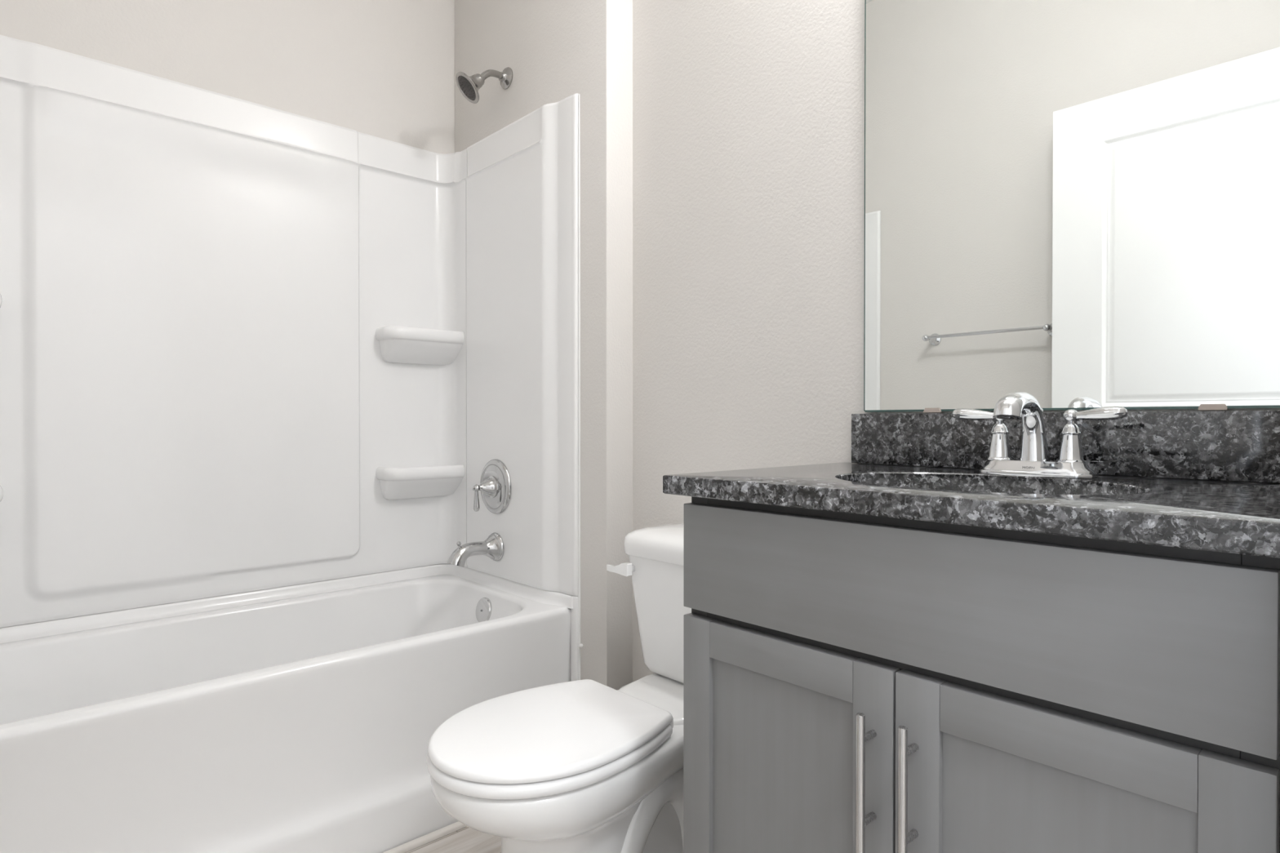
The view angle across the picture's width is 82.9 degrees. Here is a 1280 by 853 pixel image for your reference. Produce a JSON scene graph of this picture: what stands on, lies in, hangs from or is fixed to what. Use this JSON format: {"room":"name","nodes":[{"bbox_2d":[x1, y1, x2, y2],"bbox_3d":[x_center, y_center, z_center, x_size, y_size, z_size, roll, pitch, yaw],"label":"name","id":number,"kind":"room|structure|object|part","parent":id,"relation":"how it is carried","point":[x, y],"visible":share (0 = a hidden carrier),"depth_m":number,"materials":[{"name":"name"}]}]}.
{"room":"bathroom","nodes":[
{"label":"bathroom","id":0,"kind":"room"},
{"bbox_2d":[0,0,454,153],"bbox_3d":[-1.240,-0.452,2.184,1.843,2.950,0.100,0,1,-43],"label":"wall","id":1,"kind":"structure","parent":0,"point":[381,68],"depth_m":2.26,"materials":[{"name":"grey paint"}]},
{"bbox_2d":[0,34,468,627],"bbox_3d":[-1.192,-0.235,2.062,1.543,1.459,0.146,0,1,-43],"label":"surround panel","id":2,"kind":"object","parent":1,"relation":"attached to","point":[233,331],"visible":0.98,"depth_m":2.08,"materials":[{"name":"white plastic"}]},
{"bbox_2d":[0,293,2,307],"bbox_3d":[-1.637,-0.268,1.651,0.274,0.115,0.114,0,1,-43],"label":"corner shelf","id":3,"kind":"object","parent":2,"relation":"attached to","point":[1,295],"depth_m":1.73,"materials":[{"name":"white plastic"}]},
{"bbox_2d":[0,485,3,502],"bbox_3d":[-1.637,0.199,1.655,0.274,0.115,0.114,0,1,-43],"label":"corner shelf","id":4,"kind":"object","parent":2,"relation":"attached to","point":[1,486],"depth_m":1.73,"materials":[{"name":"white plastic"}]},
{"bbox_2d":[375,464,464,500],"bbox_3d":[-0.748,0.192,2.478,0.274,0.115,0.114,0,1,-43],"label":"corner shelf","id":5,"kind":"object","parent":2,"relation":"attached to","point":[393,482],"depth_m":2.45,"materials":[{"name":"white plastic"}]},
{"bbox_2d":[375,325,464,365],"bbox_3d":[-0.748,-0.274,2.474,0.274,0.115,0.114,0,1,-43],"label":"corner shelf","id":6,"kind":"object","parent":2,"relation":"attached to","point":[395,345],"depth_m":2.45,"materials":[{"name":"white plastic"}]},
{"bbox_2d":[405,826,501,852],"bbox_3d":[-0.356,1.067,0.393,4.400,0.060,3.948,0,1,-43],"label":"floor","id":7,"kind":"structure","parent":0,"point":[464,840],"depth_m":1.78,"materials":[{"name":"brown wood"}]},
{"bbox_2d":[0,564,578,852],"bbox_3d":[-0.992,0.761,1.853,1.543,0.528,0.734,0,1,-43],"label":"bathtub","id":8,"kind":"object","parent":7,"relation":"on","point":[302,717],"visible":0.81,"depth_m":1.73,"materials":[{"name":"white plastic"}]},
{"bbox_2d":[382,821,466,852],"bbox_3d":[-0.742,1.019,1.586,1.535,0.015,0.012,0,1,-43],"label":"trim","id":9,"kind":"structure","parent":8,"relation":"attached to","point":[437,834],"depth_m":1.78,"materials":[{"name":"white wood"}]},
{"bbox_2d":[426,523,691,852],"bbox_3d":[-0.079,0.640,1.556,0.781,0.775,0.398,0,1,-43],"label":"toilet","id":10,"kind":"object","parent":7,"relation":"on","point":[585,766],"visible":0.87,"depth_m":1.41,"materials":[{"name":"white ceramic"}]},
{"bbox_3d":[-0.193,0.625,1.442,0.459,0.025,0.384,0,1,-43],"label":"seat","id":11,"kind":"part","parent":10,"relation":"part of","materials":[{"name":"white plastic"}]},
{"bbox_3d":[-0.191,0.598,1.444,0.461,0.022,0.380,0,1,-43],"label":"lid","id":12,"kind":"part","parent":10,"relation":"part of","materials":[{"name":"white plastic"}]},
{"bbox_3d":[-0.040,0.351,1.810,0.048,0.031,0.075,0,1,-43],"label":"flush lever","id":13,"kind":"part","parent":10,"relation":"part of","materials":[{"name":"white plastic"}]},
{"bbox_3d":[0.141,0.286,1.749,0.193,0.070,0.386,0,1,-43],"label":"tank lid","id":14,"kind":"part","parent":10,"relation":"part of","materials":[{"name":"white ceramic"}]},
{"bbox_3d":[0.145,0.468,1.754,0.181,0.292,0.372,0,1,-43],"label":"tank","id":15,"kind":"part","parent":10,"relation":"part of","materials":[{"name":"white ceramic"}]},
{"bbox_2d":[683,496,1279,852],"bbox_3d":[0.506,0.573,1.091,0.568,0.917,0.751,0,1,-43],"label":"vanity cabinet","id":16,"kind":"object","parent":7,"relation":"on","point":[853,682],"visible":0.95,"depth_m":0.86,"materials":[{"name":"grey wood"}]},
{"bbox_3d":[0.206,0.613,1.072,0.007,0.498,0.268,0,1,-43],"label":"panel","id":17,"kind":"part","parent":16,"relation":"part of","materials":[{"name":"grey wood"}]},
{"bbox_3d":[0.204,0.613,1.070,0.020,0.602,0.370,0,1,-43],"label":"door","id":18,"kind":"part","parent":16,"relation":"part of","materials":[{"name":"grey wood"}]},
{"bbox_3d":[0.291,0.457,0.933,0.038,0.181,0.012,0,1,-43],"label":"handle","id":19,"kind":"part","parent":16,"relation":"part of","materials":[{"name":"silver metal"}]},
{"bbox_3d":[0.330,0.457,0.891,0.038,0.181,0.012,0,1,-43],"label":"handle","id":20,"kind":"part","parent":16,"relation":"part of","materials":[{"name":"silver metal"}]},
{"bbox_2d":[662,462,1279,558],"bbox_3d":[0.508,0.097,1.101,0.552,0.031,0.788,0,1,-43],"label":"countertop","id":21,"kind":"structure","parent":16,"relation":"on","point":[1232,517],"depth_m":0.88,"materials":[{"name":"black stone"}]},
{"bbox_2d":[952,391,1127,479],"bbox_3d":[0.647,0.012,1.192,0.192,0.136,0.195,0,0,2],"label":"faucet","id":22,"kind":"object","parent":21,"relation":"on","point":[1033,461],"visible":1,"depth_m":1.16,"materials":[{"name":"silver metal"}]},
{"bbox_3d":[0.582,-0.021,1.263,0.027,0.022,0.072,0,1,-43],"label":"lever","id":23,"kind":"part","parent":22,"relation":"part of","materials":[{"name":"silver metal"}]},
{"bbox_3d":[0.614,0.014,1.236,0.040,0.085,0.040,0,1,-43],"label":"handle post","id":24,"kind":"part","parent":22,"relation":"part of","materials":[{"name":"silver metal"}]},
{"bbox_3d":[0.612,0.004,1.160,0.157,0.119,0.049,0,1,-43],"label":"spout","id":25,"kind":"part","parent":22,"relation":"part of","materials":[{"name":"silver metal"}]},
{"bbox_3d":[0.688,0.015,1.156,0.040,0.085,0.040,0,1,-43],"label":"handle post","id":26,"kind":"part","parent":22,"relation":"part of","materials":[{"name":"silver metal"}]},
{"bbox_3d":[0.713,-0.020,1.122,0.027,0.022,0.072,0,1,-43],"label":"lever","id":27,"kind":"part","parent":22,"relation":"part of","materials":[{"name":"silver metal"}]},
{"bbox_3d":[0.459,0.615,0.799,0.007,0.498,0.264,0,1,-43],"label":"panel","id":28,"kind":"part","parent":16,"relation":"part of","materials":[{"name":"grey wood"}]},
{"bbox_3d":[0.457,0.615,0.797,0.020,0.602,0.368,0,1,-43],"label":"door","id":29,"kind":"part","parent":16,"relation":"part of","materials":[{"name":"grey wood"}]},
{"bbox_2d":[454,0,632,689],"bbox_3d":[-0.311,-0.454,2.392,0.198,2.950,0.857,0,1,-43],"label":"wall","id":30,"kind":"structure","parent":0,"point":[555,51],"depth_m":2.06,"materials":[{"name":"grey paint"}]},
{"bbox_2d":[455,66,512,103],"bbox_3d":[-0.507,-1.103,2.323,0.176,0.144,0.100,0,1,-43],"label":"shower head","id":31,"kind":"object","parent":30,"relation":"attached to","point":[468,86],"visible":1,"depth_m":2.30},
{"bbox_3d":[-0.477,-1.125,2.336,0.108,0.058,0.021,0,1,-43],"label":"arm","id":32,"kind":"part","parent":31,"relation":"part of","materials":[{"name":"silver metal"}]},
{"bbox_2d":[465,93,578,596],"bbox_3d":[-0.390,-0.237,2.302,0.040,1.459,0.584,0,1,-43],"label":"surround panel","id":33,"kind":"object","parent":30,"relation":"attached to","point":[522,179],"visible":0.97,"depth_m":2.23,"materials":[{"name":"white plastic"}]},
{"bbox_2d":[447,533,504,567],"bbox_3d":[-0.533,0.396,2.310,0.174,0.096,0.093,0,1,-43],"label":"tub spout","id":34,"kind":"object","parent":33,"relation":"attached to","point":[492,547],"visible":1,"depth_m":2.31,"materials":[{"name":"silver metal"}]},
{"bbox_3d":[-0.569,0.374,2.277,0.018,0.026,0.016,0,1,-43],"label":"diverter knob","id":35,"kind":"part","parent":34,"relation":"part of","materials":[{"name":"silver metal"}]},
{"bbox_2d":[471,458,511,514],"bbox_3d":[-0.503,0.197,2.337,0.091,0.180,0.180,0,1,-43],"label":"tub valve","id":36,"kind":"object","parent":33,"relation":"attached to","point":[495,486],"visible":1,"depth_m":2.33,"materials":[{"name":"silver metal"}]},
{"bbox_3d":[-0.526,0.229,2.317,0.025,0.087,0.022,0,0,-14],"label":"lever","id":37,"kind":"part","parent":36,"relation":"part of","materials":[{"name":"silver metal"}]},
{"bbox_2d":[577,93,583,679],"bbox_3d":[-0.172,0.025,2.097,0.014,1.973,0.021,0,1,-43],"label":"trim","id":38,"kind":"structure","parent":30,"relation":"attached to","point":[581,646],"depth_m":2.10,"materials":[{"name":"white"}]},
{"bbox_2d":[632,0,1279,681],"bbox_3d":[0.559,-0.447,1.524,0.100,2.950,1.601,0,1,-43],"label":"wall","id":39,"kind":"structure","parent":0,"point":[748,115],"depth_m":1.78,"materials":[{"name":"grey paint"}]},
{"bbox_2d":[851,410,1279,483],"bbox_3d":[0.714,0.027,1.270,0.022,0.104,0.757,0,1,-43],"label":"backsplash","id":40,"kind":"structure","parent":39,"relation":"attached to","point":[1237,446],"depth_m":1.18,"materials":[{"name":"black stone"}]},
{"bbox_2d":[863,0,1279,412],"bbox_3d":[0.726,-0.724,1.258,0.006,1.392,0.736,0,1,-43],"label":"wall mirror","id":41,"kind":"object","parent":39,"relation":"attached to","point":[1069,204],"visible":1,"depth_m":1.24,"materials":[{"name":"silver glass"}]},
{"bbox_2d":[923,408,942,412],"bbox_3d":[0.575,-0.032,1.423,0.009,0.009,0.035,0,1,-43],"label":"mirror clip","id":42,"kind":"object","parent":41,"relation":"attached to","point":[926,410],"visible":1,"depth_m":1.42,"materials":[{"name":"beige plastic"}]},
{"bbox_2d":[1198,404,1227,409],"bbox_3d":[0.872,-0.030,1.102,0.009,0.009,0.035,0,1,-43],"label":"mirror clip","id":43,"kind":"object","parent":41,"relation":"attached to","point":[1202,406],"visible":1,"depth_m":1.10,"materials":[{"name":"beige plastic"}]}
]}

